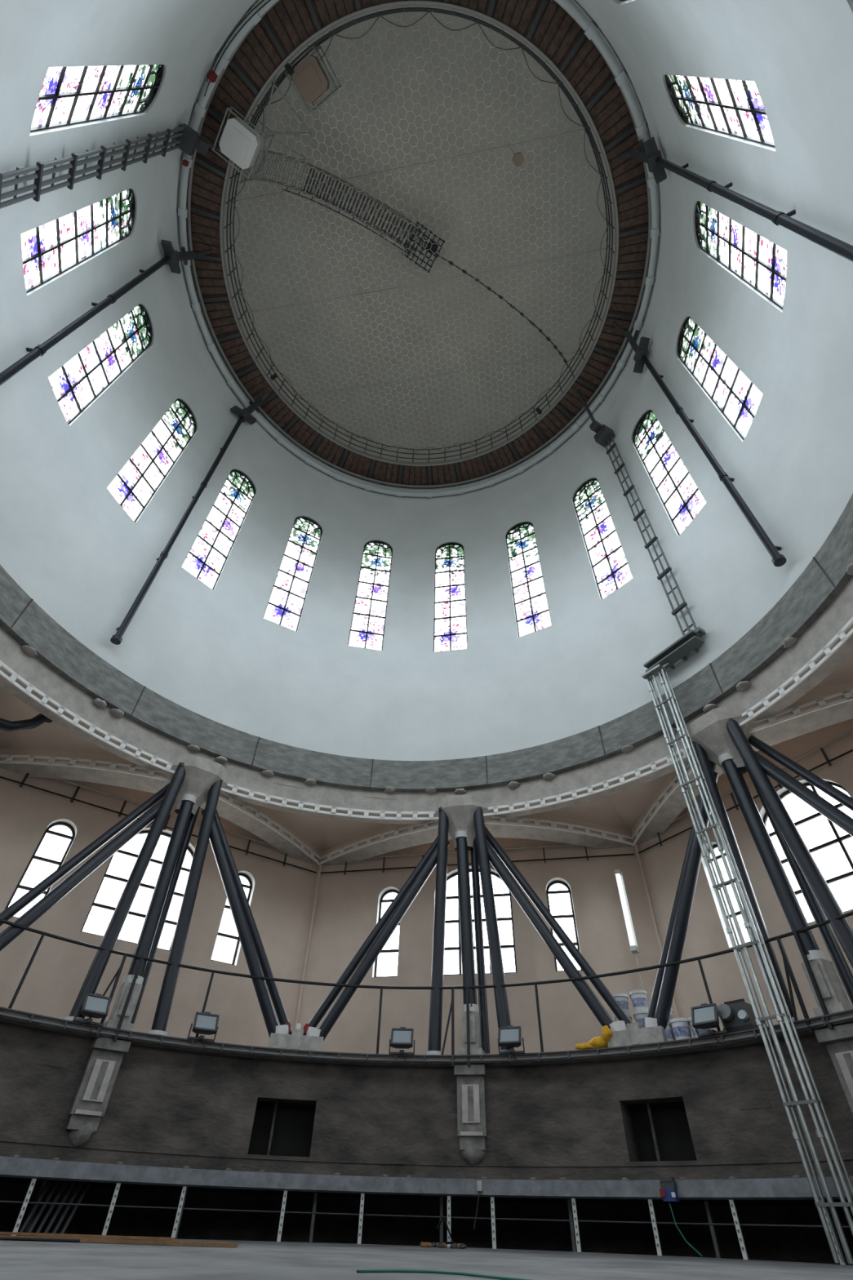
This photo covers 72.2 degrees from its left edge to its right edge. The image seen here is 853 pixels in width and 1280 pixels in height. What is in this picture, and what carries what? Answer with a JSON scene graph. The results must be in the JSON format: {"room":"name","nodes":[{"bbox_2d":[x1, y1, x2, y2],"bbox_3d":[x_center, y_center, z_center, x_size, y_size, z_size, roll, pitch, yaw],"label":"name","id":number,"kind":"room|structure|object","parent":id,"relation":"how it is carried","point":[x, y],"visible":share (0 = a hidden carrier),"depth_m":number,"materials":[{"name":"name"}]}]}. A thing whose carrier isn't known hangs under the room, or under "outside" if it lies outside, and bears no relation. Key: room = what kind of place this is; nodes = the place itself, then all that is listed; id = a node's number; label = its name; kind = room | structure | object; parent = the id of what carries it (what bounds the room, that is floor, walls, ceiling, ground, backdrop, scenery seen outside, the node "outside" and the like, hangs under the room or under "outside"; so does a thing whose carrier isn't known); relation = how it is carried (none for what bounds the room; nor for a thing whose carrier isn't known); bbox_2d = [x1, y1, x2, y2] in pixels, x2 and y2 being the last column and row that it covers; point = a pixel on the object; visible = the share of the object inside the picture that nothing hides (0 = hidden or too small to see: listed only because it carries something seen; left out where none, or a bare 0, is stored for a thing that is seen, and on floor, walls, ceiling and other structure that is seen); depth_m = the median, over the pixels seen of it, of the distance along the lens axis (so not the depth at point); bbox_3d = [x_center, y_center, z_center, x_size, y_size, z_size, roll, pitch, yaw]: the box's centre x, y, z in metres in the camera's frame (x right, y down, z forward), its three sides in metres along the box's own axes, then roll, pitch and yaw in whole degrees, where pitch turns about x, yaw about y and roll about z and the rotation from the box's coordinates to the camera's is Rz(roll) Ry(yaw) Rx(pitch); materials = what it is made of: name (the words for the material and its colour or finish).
{"room":"domed church interior","nodes":[
{"label":"domed church interior","id":0,"kind":"room"},
{"bbox_2d":[223,4,615,462],"bbox_3d":[-0.177,-14.227,21.937,15.080,7.250,15.080,-6,-46,7],"label":"ceiling","id":1,"kind":"structure","parent":0,"point":[356,29],"depth_m":23.48,"materials":[{"name":"paint"}]},
{"bbox_2d":[240,149,424,256],"bbox_3d":[-2.916,-15.209,20.770,5.899,6.090,1.002,23,-49,-20],"label":"ladder","id":2,"kind":"object","parent":1,"relation":"attached to","point":[379,202],"visible":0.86,"depth_m":21.54,"materials":[{"name":"grey metal"}]},
{"bbox_2d":[401,221,444,272],"bbox_3d":[-0.114,-16.205,23.925,1.300,1.440,1.300,23,-49,-20],"label":"platform","id":3,"kind":"object","parent":1,"relation":"attached to","point":[434,246],"visible":0.91,"depth_m":23.42,"materials":[{"name":"grey metal"}]},
{"bbox_2d":[435,252,568,367],"bbox_3d":[2.643,-12.923,22.566,5.867,5.629,0.120,20,-48,-17],"label":"rail","id":4,"kind":"object","parent":1,"relation":"attached to","point":[451,263],"visible":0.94,"depth_m":23.75,"materials":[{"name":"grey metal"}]},
{"bbox_2d":[507,145,524,166],"bbox_3d":[2.770,-15.660,18.760,0.340,4.200,0.294,-6,-46,7],"label":"sensor box","id":5,"kind":"object","parent":1,"relation":"hanging from","point":[517,159],"visible":1,"depth_m":17.28,"materials":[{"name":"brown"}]},
{"bbox_2d":[0,0,852,760],"bbox_3d":[-0.408,-6.929,14.602,15.238,13.550,15.320,-6,-46,7],"label":"wall","id":6,"kind":"structure","parent":0,"point":[66,541],"depth_m":14.20,"materials":[{"name":"paint"}]},
{"bbox_2d":[21,188,135,293],"bbox_3d":[-7.478,-8.941,12.815,0.050,5.720,1.120,16,-47,-14],"label":"window","id":7,"kind":"structure","parent":6,"relation":"in","point":[117,220],"depth_m":12.87,"materials":[{"name":"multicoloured glass"}]},
{"bbox_2d":[30,64,164,132],"bbox_3d":[-6.133,-10.520,11.202,0.050,5.720,1.120,32,-52,-27],"label":"window","id":8,"kind":"structure","parent":6,"relation":"in","point":[52,95],"depth_m":11.25,"materials":[{"name":"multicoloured glass"}]},
{"bbox_2d":[51,303,151,424],"bbox_3d":[-7.971,-7.120,14.643,0.050,5.720,1.120,1,-45,0],"label":"window","id":9,"kind":"structure","parent":6,"relation":"in","point":[145,327],"depth_m":14.81,"materials":[{"name":"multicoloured glass"}]},
{"bbox_2d":[0,239,213,385],"bbox_3d":[-7.414,-8.113,13.949,0.776,13.042,0.960,-6,-46,7],"label":"pole","id":10,"kind":"object","parent":6,"relation":"attached to","point":[171,257],"visible":1,"depth_m":13.62,"materials":[{"name":"black metal"}]},
{"bbox_2d":[0,123,220,208],"bbox_3d":[-6.387,-9.830,12.194,0.729,13.062,0.600,25,-49,-21],"label":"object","id":11,"kind":"object","parent":6,"relation":"attached to","point":[188,140],"visible":0.99,"depth_m":11.68,"materials":[{"name":"grey paint"}]},
{"bbox_2d":[108,398,196,522],"bbox_3d":[-7.551,-5.275,16.466,0.050,5.720,1.120,-13,-47,14],"label":"window","id":12,"kind":"structure","parent":6,"relation":"in","point":[185,411],"depth_m":16.65,"materials":[{"name":"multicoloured glass"}]},
{"bbox_2d":[110,392,269,644],"bbox_3d":[-6.622,-4.616,17.415,0.935,13.056,0.770,23,-49,-20],"label":"pole","id":13,"kind":"object","parent":6,"relation":"attached to","point":[244,415],"visible":1,"depth_m":16.25,"materials":[{"name":"black metal"}]},
{"bbox_2d":[181,469,255,590],"bbox_3d":[-6.270,-3.629,18.064,0.050,5.720,1.120,-29,-53,27],"label":"window","id":14,"kind":"structure","parent":6,"relation":"in","point":[235,493],"depth_m":18.24,"materials":[{"name":"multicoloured glass"}]},
{"bbox_2d":[262,516,322,631],"bbox_3d":[-4.282,-2.381,19.243,1.120,5.720,0.050,24,-49,-20],"label":"window","id":15,"kind":"structure","parent":6,"relation":"in","point":[279,610],"depth_m":19.44,"materials":[{"name":"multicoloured glass"}]},
{"bbox_2d":[347,540,392,650],"bbox_3d":[-1.827,-1.680,19.863,1.120,5.720,0.050,9,-46,-7],"label":"window","id":16,"kind":"structure","parent":6,"relation":"in","point":[379,544],"depth_m":20.05,"materials":[{"name":"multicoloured glass"}]},
{"bbox_2d":[186,0,651,488],"bbox_3d":[-0.256,-11.713,19.411,15.040,0.260,15.040,-6,-46,7],"label":"walkway","id":17,"kind":"object","parent":6,"relation":"attached to","point":[287,26],"visible":0.85,"depth_m":17.94,"materials":[{"name":"brown wood"}]},
{"bbox_2d":[212,106,275,178],"bbox_3d":[-5.319,-14.547,17.075,1.124,1.470,1.124,28,-51,-24],"label":"cabin","id":18,"kind":"object","parent":17,"relation":"attached to","point":[239,142],"visible":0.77,"depth_m":16.59,"materials":[{"name":"white metal"}]},
{"bbox_2d":[262,75,311,165],"bbox_3d":[-4.058,-15.190,17.256,1.192,1.343,2.090,14,-46,-12],"label":"scaffold","id":19,"kind":"object","parent":17,"relation":"on","point":[274,78],"visible":0.84,"depth_m":17.30,"materials":[{"name":"grey metal"}]},
{"bbox_2d":[223,7,614,462],"bbox_3d":[-0.244,-12.101,19.800,12.641,1.120,12.641,6,-45,-4],"label":"gallery railing","id":20,"kind":"object","parent":17,"relation":"on","point":[282,77],"visible":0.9,"depth_m":18.51,"materials":[{"name":"grey metal"}]},
{"bbox_2d":[284,45,341,112],"bbox_3d":[-3.233,-16.110,16.795,1.004,1.520,1.004,-22,-50,22],"label":"hatch","id":21,"kind":"object","parent":20,"relation":"attached to","point":[310,79],"visible":0.94,"depth_m":16.31,"materials":[{"name":"brown"}]},
{"bbox_2d":[231,11,608,453],"bbox_3d":[-0.244,-12.110,19.809,12.560,0.276,12.492,-29,-53,27],"label":"safety net","id":22,"kind":"object","parent":20,"relation":"attached to","point":[471,25],"visible":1,"depth_m":18.71,"materials":[{"name":"grey"}]},
{"bbox_2d":[176,0,661,498],"bbox_3d":[-0.273,-11.177,18.872,14.988,0.257,14.988,-6,-46,7],"label":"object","id":23,"kind":"object","parent":6,"relation":"attached to","point":[590,28],"visible":0.93,"depth_m":17.77,"materials":[{"name":"grey paint"}]},
{"bbox_2d":[182,0,271,166],"bbox_3d":[-5.272,-14.466,14.973,4.823,0.812,0.520,-35,-55,31],"label":"cable","id":24,"kind":"object","parent":23,"relation":"attached to","point":[211,75],"visible":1,"depth_m":14.63,"materials":[{"name":"black metal"}]},
{"bbox_2d":[0,0,852,824],"bbox_3d":[-0.575,-1.657,9.305,18.000,1.500,18.000,-6,-46,7],"label":"beam","id":25,"kind":"structure","parent":6,"relation":"attached to","point":[819,604],"depth_m":12.73,"materials":[{"name":"concrete"}]},
{"bbox_2d":[433,542,467,651],"bbox_3d":[0.800,-1.613,19.847,1.120,5.720,0.050,-6,-46,7],"label":"window","id":26,"kind":"structure","parent":6,"relation":"in","point":[459,548],"depth_m":20.02,"materials":[{"name":"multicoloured glass"}]},
{"bbox_2d":[506,521,551,636],"bbox_3d":[3.281,-2.186,19.199,1.120,5.720,0.050,-21,-49,21],"label":"window","id":27,"kind":"structure","parent":6,"relation":"in","point":[525,526],"depth_m":19.34,"materials":[{"name":"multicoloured glass"}]},
{"bbox_2d":[573,478,632,599],"bbox_3d":[5.316,-3.330,17.995,0.050,5.720,1.120,32,-52,-27],"label":"window","id":28,"kind":"structure","parent":6,"relation":"in","point":[584,487],"depth_m":18.12,"materials":[{"name":"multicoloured glass"}]},
{"bbox_2d":[632,409,704,535],"bbox_3d":[6.662,-4.909,16.382,0.050,5.720,1.120,16,-47,-14],"label":"window","id":29,"kind":"structure","parent":6,"relation":"in","point":[649,415],"depth_m":16.46,"materials":[{"name":"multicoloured glass"}]},
{"bbox_2d":[611,320,786,566],"bbox_3d":[6.607,-6.048,15.561,0.776,13.041,0.960,-6,-46,7],"label":"pole","id":30,"kind":"object","parent":6,"relation":"attached to","point":[640,357],"visible":1,"depth_m":14.18,"materials":[{"name":"black metal"}]},
{"bbox_2d":[677,316,759,439],"bbox_3d":[7.154,-6.730,14.554,0.050,5.720,1.120,1,-45,0],"label":"window","id":31,"kind":"structure","parent":6,"relation":"in","point":[746,406],"depth_m":14.68,"materials":[{"name":"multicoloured glass"}]},
{"bbox_2d":[665,75,775,147],"bbox_3d":[5.453,-10.221,11.134,0.050,5.720,1.120,-29,-53,27],"label":"window","id":32,"kind":"structure","parent":6,"relation":"in","point":[757,111],"depth_m":11.13,"materials":[{"name":"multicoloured glass"}]},
{"bbox_2d":[616,137,852,262],"bbox_3d":[5.924,-9.409,12.243,0.936,13.047,0.776,25,-50,-21],"label":"pole","id":33,"kind":"object","parent":6,"relation":"attached to","point":[656,164],"visible":1,"depth_m":11.12,"materials":[{"name":"black metal"}]},
{"bbox_2d":[694,200,786,309],"bbox_3d":[6.734,-8.575,12.731,0.050,5.720,1.120,-13,-47,14],"label":"window","id":34,"kind":"structure","parent":6,"relation":"in","point":[775,271],"depth_m":12.72,"materials":[{"name":"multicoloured glass"}]},
{"bbox_2d":[0,718,852,1054],"bbox_3d":[-0.624,0.294,7.241,20.082,5.420,20.019,-6,-46,7],"label":"wall","id":35,"kind":"structure","parent":0,"point":[281,902],"depth_m":13.01,"materials":[{"name":"beige paint"}]},
{"bbox_2d":[4,822,75,918],"bbox_3d":[-8.102,4.836,12.335,0.660,2.140,0.065,28,-51,-24],"label":"window","id":36,"kind":"structure","parent":35,"relation":"in","point":[64,824],"depth_m":12.52,"materials":[{"name":"clear glass"}]},
{"bbox_2d":[80,830,193,951],"bbox_3d":[-6.378,5.593,13.331,1.979,2.560,0.065,28,-51,-24],"label":"window","id":37,"kind":"structure","parent":35,"relation":"in","point":[100,905],"depth_m":13.11,"materials":[{"name":"clear glass"}]},
{"bbox_2d":[211,872,252,964],"bbox_3d":[-4.664,6.647,14.029,0.660,2.140,0.065,28,-51,-24],"label":"window","id":38,"kind":"structure","parent":35,"relation":"in","point":[244,875],"depth_m":13.79,"materials":[{"name":"clear glass"}]},
{"bbox_2d":[373,889,399,977],"bbox_3d":[-0.917,7.270,14.530,0.660,2.140,0.065,-7,-46,8],"label":"window","id":39,"kind":"structure","parent":35,"relation":"in","point":[384,895],"depth_m":14.81,"materials":[{"name":"clear glass"}]},
{"bbox_2d":[443,869,517,975],"bbox_3d":[1.171,6.878,14.371,1.979,2.560,0.065,-7,-46,8],"label":"window","id":40,"kind":"structure","parent":35,"relation":"in","point":[455,874],"depth_m":14.22,"materials":[{"name":"clear glass"}]},
{"bbox_2d":[546,880,582,971],"bbox_3d":[3.249,6.783,13.915,0.660,2.140,0.065,-7,-46,8],"label":"window","id":41,"kind":"structure","parent":35,"relation":"in","point":[553,882],"depth_m":14.13,"materials":[{"name":"clear glass"}]},
{"bbox_2d":[706,844,749,945],"bbox_3d":[6.450,5.357,12.395,0.065,2.140,0.660,26,-50,-22],"label":"window","id":42,"kind":"structure","parent":35,"relation":"in","point":[715,846],"depth_m":12.60,"materials":[{"name":"clear glass"}]},
{"bbox_2d":[763,781,852,923],"bbox_3d":[7.612,3.968,11.272,0.065,2.560,1.979,26,-50,-22],"label":"window","id":43,"kind":"structure","parent":35,"relation":"in","point":[839,839],"depth_m":11.25,"materials":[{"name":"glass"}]},
{"bbox_2d":[0,1021,852,1180],"bbox_3d":[-0.690,2.896,4.646,15.569,1.670,15.543,-6,-46,7],"label":"wall","id":44,"kind":"structure","parent":0,"point":[721,1113],"depth_m":9.46,"materials":[{"name":"concrete"}]},
{"bbox_2d":[0,1006,852,1066],"bbox_3d":[-0.701,2.309,5.319,22.000,0.150,22.000,-6,-46,7],"label":"ledge","id":45,"kind":"object","parent":44,"relation":"attached to","point":[753,1036],"visible":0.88,"depth_m":9.81,"materials":[{"name":"concrete"}]},
{"bbox_2d":[72,992,113,1038],"bbox_3d":[-5.329,6.097,9.491,0.675,0.588,0.343,32,-52,-26],"label":"floodlight","id":46,"kind":"object","parent":45,"relation":"on","point":[96,1006],"visible":0.99,"depth_m":9.43,"materials":[{"name":"grey metal"}]},
{"bbox_2d":[102,974,143,1031],"bbox_3d":[-5.179,6.250,10.052,0.420,0.800,0.400,28,-51,-24],"label":"pedestal","id":47,"kind":"object","parent":45,"relation":"on","point":[117,1010],"visible":0.83,"depth_m":9.93,"materials":[{"name":"concrete"}]},
{"bbox_2d":[0,762,292,1038],"bbox_3d":[-5.021,4.771,11.453,6.018,4.880,0.900,28,-51,-24],"label":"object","id":48,"kind":"object","parent":45,"relation":"on","point":[211,828],"visible":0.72,"depth_m":11.20,"materials":[{"name":"black metal"}]},
{"bbox_2d":[164,754,232,817],"bbox_3d":[-5.222,3.356,13.030,1.432,1.100,1.031,29,-51,-24],"label":"column capital","id":49,"kind":"object","parent":48,"relation":"attached to","point":[201,773],"visible":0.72,"depth_m":12.89,"materials":[{"name":"concrete"}]},
{"bbox_2d":[186,1011,225,1053],"bbox_3d":[-3.772,6.817,10.158,0.675,0.588,0.343,20,-48,-17],"label":"floodlight","id":50,"kind":"object","parent":45,"relation":"on","point":[206,1023],"visible":1,"depth_m":10.10,"materials":[{"name":"grey metal"}]},
{"bbox_2d":[267,1024,323,1051],"bbox_3d":[-2.399,7.363,10.783,0.980,0.390,0.462,10,-46,-8],"label":"base block","id":51,"kind":"object","parent":45,"relation":"on","point":[281,1038],"visible":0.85,"depth_m":10.60,"materials":[{"name":"concrete"}]},
{"bbox_2d":[284,1022,310,1034],"bbox_3d":[-2.421,7.253,10.928,0.480,0.150,0.121,10,-46,-8],"label":"cans","id":52,"kind":"object","parent":51,"relation":"on","point":[298,1026],"visible":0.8,"depth_m":10.91,"materials":[{"name":"red plastic"}]},
{"bbox_2d":[388,1026,426,1066],"bbox_3d":[-0.336,7.347,10.578,0.675,0.588,0.343,-1,-45,2],"label":"floodlight","id":53,"kind":"object","parent":45,"relation":"on","point":[402,1037],"visible":0.99,"depth_m":10.54,"materials":[{"name":"grey metal"}]},
{"bbox_2d":[0,728,852,1026],"bbox_3d":[-0.599,0.500,7.007,19.389,4.760,19.346,-6,-46,7],"label":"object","id":54,"kind":"object","parent":45,"relation":"on","point":[850,731],"visible":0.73,"depth_m":13.89,"materials":[{"name":"metal"}]},
{"bbox_2d":[0,911,852,1066],"bbox_3d":[-0.689,1.931,5.699,14.929,1.286,14.927,-6,-46,7],"label":"railing","id":55,"kind":"object","parent":45,"relation":"on","point":[788,971],"visible":0.96,"depth_m":10.07,"materials":[{"name":"black metal"}]},
{"bbox_2d":[302,806,632,1054],"bbox_3d":[0.718,5.740,12.237,6.174,4.880,0.991,-6,-46,7],"label":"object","id":56,"kind":"object","parent":45,"relation":"on","point":[482,853],"visible":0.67,"depth_m":11.88,"materials":[{"name":"black metal"}]},
{"bbox_2d":[432,794,492,851],"bbox_3d":[0.874,4.443,13.919,1.445,1.100,1.049,-6,-46,7],"label":"column capital","id":57,"kind":"object","parent":56,"relation":"attached to","point":[460,810],"visible":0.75,"depth_m":13.76,"materials":[{"name":"concrete"}]},
{"bbox_2d":[458,1004,484,1054],"bbox_3d":[0.836,7.276,10.883,0.420,0.800,0.400,-7,-46,9],"label":"pedestal","id":58,"kind":"object","parent":45,"relation":"on","point":[474,1016],"visible":0.88,"depth_m":10.74,"materials":[{"name":"concrete"}]},
{"bbox_2d":[497,1025,537,1064],"bbox_3d":[1.596,7.122,10.292,0.675,0.588,0.343,-12,-47,13],"label":"floodlight","id":59,"kind":"object","parent":45,"relation":"on","point":[509,1036],"visible":1,"depth_m":10.29,"materials":[{"name":"grey metal"}]},
{"bbox_2d":[574,1025,613,1049],"bbox_3d":[2.905,6.869,10.053,0.684,0.348,0.339,-22,-50,22],"label":"tarpaulin","id":60,"kind":"object","parent":45,"relation":"on","point":[606,1033],"visible":0.8,"depth_m":9.93,"materials":[{"name":"fabric"}]},
{"bbox_2d":[612,993,631,1021],"bbox_3d":[3.609,7.021,10.650,0.314,0.955,0.309,-6,-46,7],"label":"paint bucket","id":61,"kind":"object","parent":45,"relation":"on","point":[621,998],"visible":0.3,"depth_m":10.80,"materials":[{"name":"grey plastic"}]},
{"bbox_2d":[607,1017,667,1047],"bbox_3d":[3.580,6.665,9.899,0.980,0.390,0.462,-25,-51,24],"label":"base block","id":62,"kind":"object","parent":45,"relation":"on","point":[633,1033],"visible":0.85,"depth_m":9.74,"materials":[{"name":"concrete"}]},
{"bbox_2d":[629,990,648,1027],"bbox_3d":[3.899,6.852,10.474,0.314,0.955,0.309,-6,-46,7],"label":"paint bucket","id":63,"kind":"object","parent":45,"relation":"on","point":[638,997],"visible":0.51,"depth_m":10.58,"materials":[{"name":"grey plastic"}]},
{"bbox_2d":[665,1021,675,1040],"bbox_3d":[3.979,6.556,9.725,0.314,0.315,0.309,-6,-46,7],"label":"paint bucket","id":64,"kind":"object","parent":45,"relation":"on","point":[668,1031],"visible":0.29,"depth_m":9.63,"materials":[{"name":"grey plastic"}]},
{"bbox_2d":[668,1007,675,1039],"bbox_3d":[4.195,6.777,10.164,0.314,0.635,0.309,-6,-46,7],"label":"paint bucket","id":65,"kind":"object","parent":45,"relation":"on","point":[671,1016],"visible":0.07,"depth_m":10.22,"materials":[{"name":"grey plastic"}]},
{"bbox_2d":[669,1017,692,1039],"bbox_3d":[4.178,6.401,9.565,0.314,0.315,0.309,-6,-46,7],"label":"paint bucket","id":66,"kind":"object","parent":45,"relation":"on","point":[681,1028],"visible":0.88,"depth_m":9.51,"materials":[{"name":"grey plastic"}]},
{"bbox_2d":[688,1016,710,1037],"bbox_3d":[4.434,6.296,9.452,0.314,0.315,0.309,-6,-46,7],"label":"paint bucket","id":67,"kind":"object","parent":45,"relation":"on","point":[694,1031],"visible":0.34,"depth_m":9.38,"materials":[{"name":"grey plastic"}]},
{"bbox_2d":[691,1003,743,1046],"bbox_3d":[4.459,5.914,8.999,0.675,0.588,0.343,-34,-55,30],"label":"floodlight","id":68,"kind":"object","parent":45,"relation":"on","point":[704,1016],"visible":1,"depth_m":9.04,"materials":[{"name":"grey metal"}]},
{"bbox_2d":[717,998,758,1032],"bbox_3d":[4.821,5.833,9.074,0.450,0.430,0.460,34,-53,-28],"label":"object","id":69,"kind":"object","parent":45,"relation":"on","point":[738,1015],"visible":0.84,"depth_m":8.99,"materials":[{"name":"grey metal"}]},
{"bbox_2d":[644,718,852,1030],"bbox_3d":[5.623,3.533,9.885,0.892,4.880,5.999,26,-50,-22],"label":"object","id":70,"kind":"object","parent":45,"relation":"on","point":[823,905],"visible":0.72,"depth_m":9.81,"materials":[{"name":"black metal"}]},
{"bbox_2d":[683,702,757,777],"bbox_3d":[5.889,2.115,11.444,1.031,1.100,1.432,25,-50,-22],"label":"column capital","id":71,"kind":"object","parent":70,"relation":"attached to","point":[709,731],"visible":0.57,"depth_m":11.31,"materials":[{"name":"concrete"}]},
{"bbox_2d":[800,950,852,1017],"bbox_3d":[5.738,4.947,8.411,0.400,0.800,0.420,25,-49,-21],"label":"pedestal","id":72,"kind":"object","parent":45,"relation":"on","point":[833,994],"visible":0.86,"depth_m":8.29,"materials":[{"name":"concrete"}]},
{"bbox_2d":[66,1022,852,1164],"bbox_3d":[-0.784,2.835,4.811,14.574,1.314,14.348,8,-45,-6],"label":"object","id":73,"kind":"structure","parent":44,"relation":"attached to","point":[90,1103],"depth_m":9.28,"materials":[{"name":"concrete"}]},
{"bbox_2d":[0,1181,852,1265],"bbox_3d":[-0.749,3.808,3.813,18.800,1.000,18.800,-6,-46,7],"label":"wall","id":74,"kind":"structure","parent":0,"point":[791,1244],"depth_m":9.90,"materials":[{"name":"concrete"}]},
{"bbox_2d":[0,1154,852,1205],"bbox_3d":[-0.738,3.471,4.152,18.797,0.236,18.797,28,-51,-24],"label":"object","id":75,"kind":"structure","parent":74,"relation":"attached to","point":[796,1190],"depth_m":8.88,"materials":[{"name":"black metal"}]},
{"bbox_2d":[436,1180,482,1244],"bbox_3d":[0.417,8.781,8.975,0.887,0.726,0.278,9,-46,-7],"label":"junction box","id":76,"kind":"object","parent":75,"relation":"attached to","point":[479,1183],"visible":0.84,"depth_m":8.92,"materials":[{"name":"plastic"}]},
{"bbox_2d":[659,1177,702,1257],"bbox_3d":[3.498,7.822,7.954,0.243,0.773,0.659,17,-47,-15],"label":"box","id":77,"kind":"object","parent":75,"relation":"attached to","point":[668,1190],"visible":1,"depth_m":8.21,"materials":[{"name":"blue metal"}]},
{"bbox_2d":[0,1235,852,1279],"bbox_3d":[-0.753,3.949,3.671,15.100,0.001,15.100,-6,-46,7],"label":"floor","id":78,"kind":"structure","parent":0,"point":[19,1260],"depth_m":4.51,"materials":[{"name":"grey concrete"}]},
{"bbox_2d":[16,1181,89,1235],"bbox_3d":[-5.316,8.144,8.370,0.801,0.567,0.308,29,-51,-24],"label":"rods","id":79,"kind":"object","parent":78,"relation":"on","point":[42,1209],"visible":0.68,"depth_m":8.35,"materials":[{"name":"grey metal"}]},
{"bbox_2d":[0,1237,164,1242],"bbox_3d":[-3.730,6.732,6.556,2.442,0.021,0.552,25,-49,-21],"label":"cable","id":80,"kind":"object","parent":78,"relation":"on","point":[1,1238],"visible":0.38,"depth_m":6.30,"materials":[{"name":"black rubber"}]},
{"bbox_2d":[0,1231,238,1247],"bbox_3d":[-3.736,6.604,6.453,3.338,0.055,0.298,0,-45,1],"label":"plank","id":81,"kind":"object","parent":78,"relation":"on","point":[104,1238],"visible":1,"depth_m":6.35,"materials":[{"name":"brown wood"}]},
{"bbox_2d":[0,1178,849,1264],"bbox_3d":[-0.749,3.829,3.792,15.842,0.800,15.842,-6,-46,7],"label":"balustrade","id":82,"kind":"object","parent":78,"relation":"on","point":[180,1207],"visible":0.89,"depth_m":8.57,"materials":[{"name":"grey metal"}]},
{"bbox_2d":[420,1241,466,1248],"bbox_3d":[0.250,8.745,8.440,0.718,0.072,0.506,-6,-46,7],"label":"rubble pile","id":83,"kind":"object","parent":78,"relation":"on","point":[440,1245],"visible":0.82,"depth_m":8.36,"materials":[{"name":"brown stone"}]},
{"bbox_2d":[356,1269,531,1279],"bbox_3d":[1.024,3.491,3.174,2.308,0.012,2.055,23,-49,-19],"label":"hose","id":84,"kind":"object","parent":78,"relation":"on","point":[375,1270],"visible":1,"depth_m":3.48,"materials":[{"name":"teal rubber"}]},
{"bbox_2d":[641,662,852,1263],"bbox_3d":[4.985,3.801,9.820,0.338,9.141,0.556,29,-51,-24],"label":"ladder","id":85,"kind":"object","parent":78,"relation":"on","point":[656,671],"visible":1,"depth_m":8.43,"materials":[{"name":"metal"}]},
{"bbox_2d":[643,629,704,675],"bbox_3d":[5.514,0.340,12.966,0.447,0.225,1.359,26,-50,-22],"label":"beam","id":86,"kind":"structure","parent":85,"relation":"on","point":[691,641],"depth_m":12.81,"materials":[{"name":"grey metal"}]},
{"bbox_2d":[576,389,706,636],"bbox_3d":[5.741,-4.606,17.217,0.730,12.755,0.550,23,-49,-20],"label":"cable tray","id":87,"kind":"object","parent":86,"relation":"on","point":[604,434],"visible":0.92,"depth_m":16.18,"materials":[{"name":"grey paint"}]},
{"bbox_2d":[0,654,852,850],"bbox_3d":[-0.589,-1.420,9.076,22.384,0.400,22.379,-6,-46,7],"label":"ceiling","id":88,"kind":"structure","parent":0,"point":[623,809],"depth_m":14.12,"materials":[{"name":"beige paint"}]},
{"bbox_2d":[0,713,52,731],"bbox_3d":[-8.210,1.347,11.174,0.279,0.870,1.902,-29,-53,27],"label":"duct elbow","id":89,"kind":"object","parent":88,"relation":"attached to","point":[5,725],"visible":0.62,"depth_m":11.37,"materials":[{"name":"black metal"}]},
{"bbox_2d":[0,680,852,865],"bbox_3d":[-0.539,-1.350,8.876,20.085,0.940,20.053,-6,-46,7],"label":"ribs","id":90,"kind":"object","parent":88,"relation":"attached to","point":[675,803],"visible":0.52,"depth_m":13.81,"materials":[{"name":"concrete"}]},
{"bbox_2d":[0,617,852,865],"bbox_3d":[-0.545,-1.168,8.684,19.355,0.345,19.313,-6,-46,7],"label":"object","id":91,"kind":"object","parent":90,"relation":"attached to","point":[848,695],"visible":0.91,"depth_m":12.88,"materials":[{"name":"white concrete"}]},
{"bbox_2d":[613,869,648,1008],"bbox_3d":[4.471,6.796,12.407,0.400,3.800,0.310,-23,-50,23],"label":"lamp","id":92,"kind":"object","parent":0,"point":[634,948],"visible":0.76,"depth_m":12.95,"materials":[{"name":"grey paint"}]}
]}

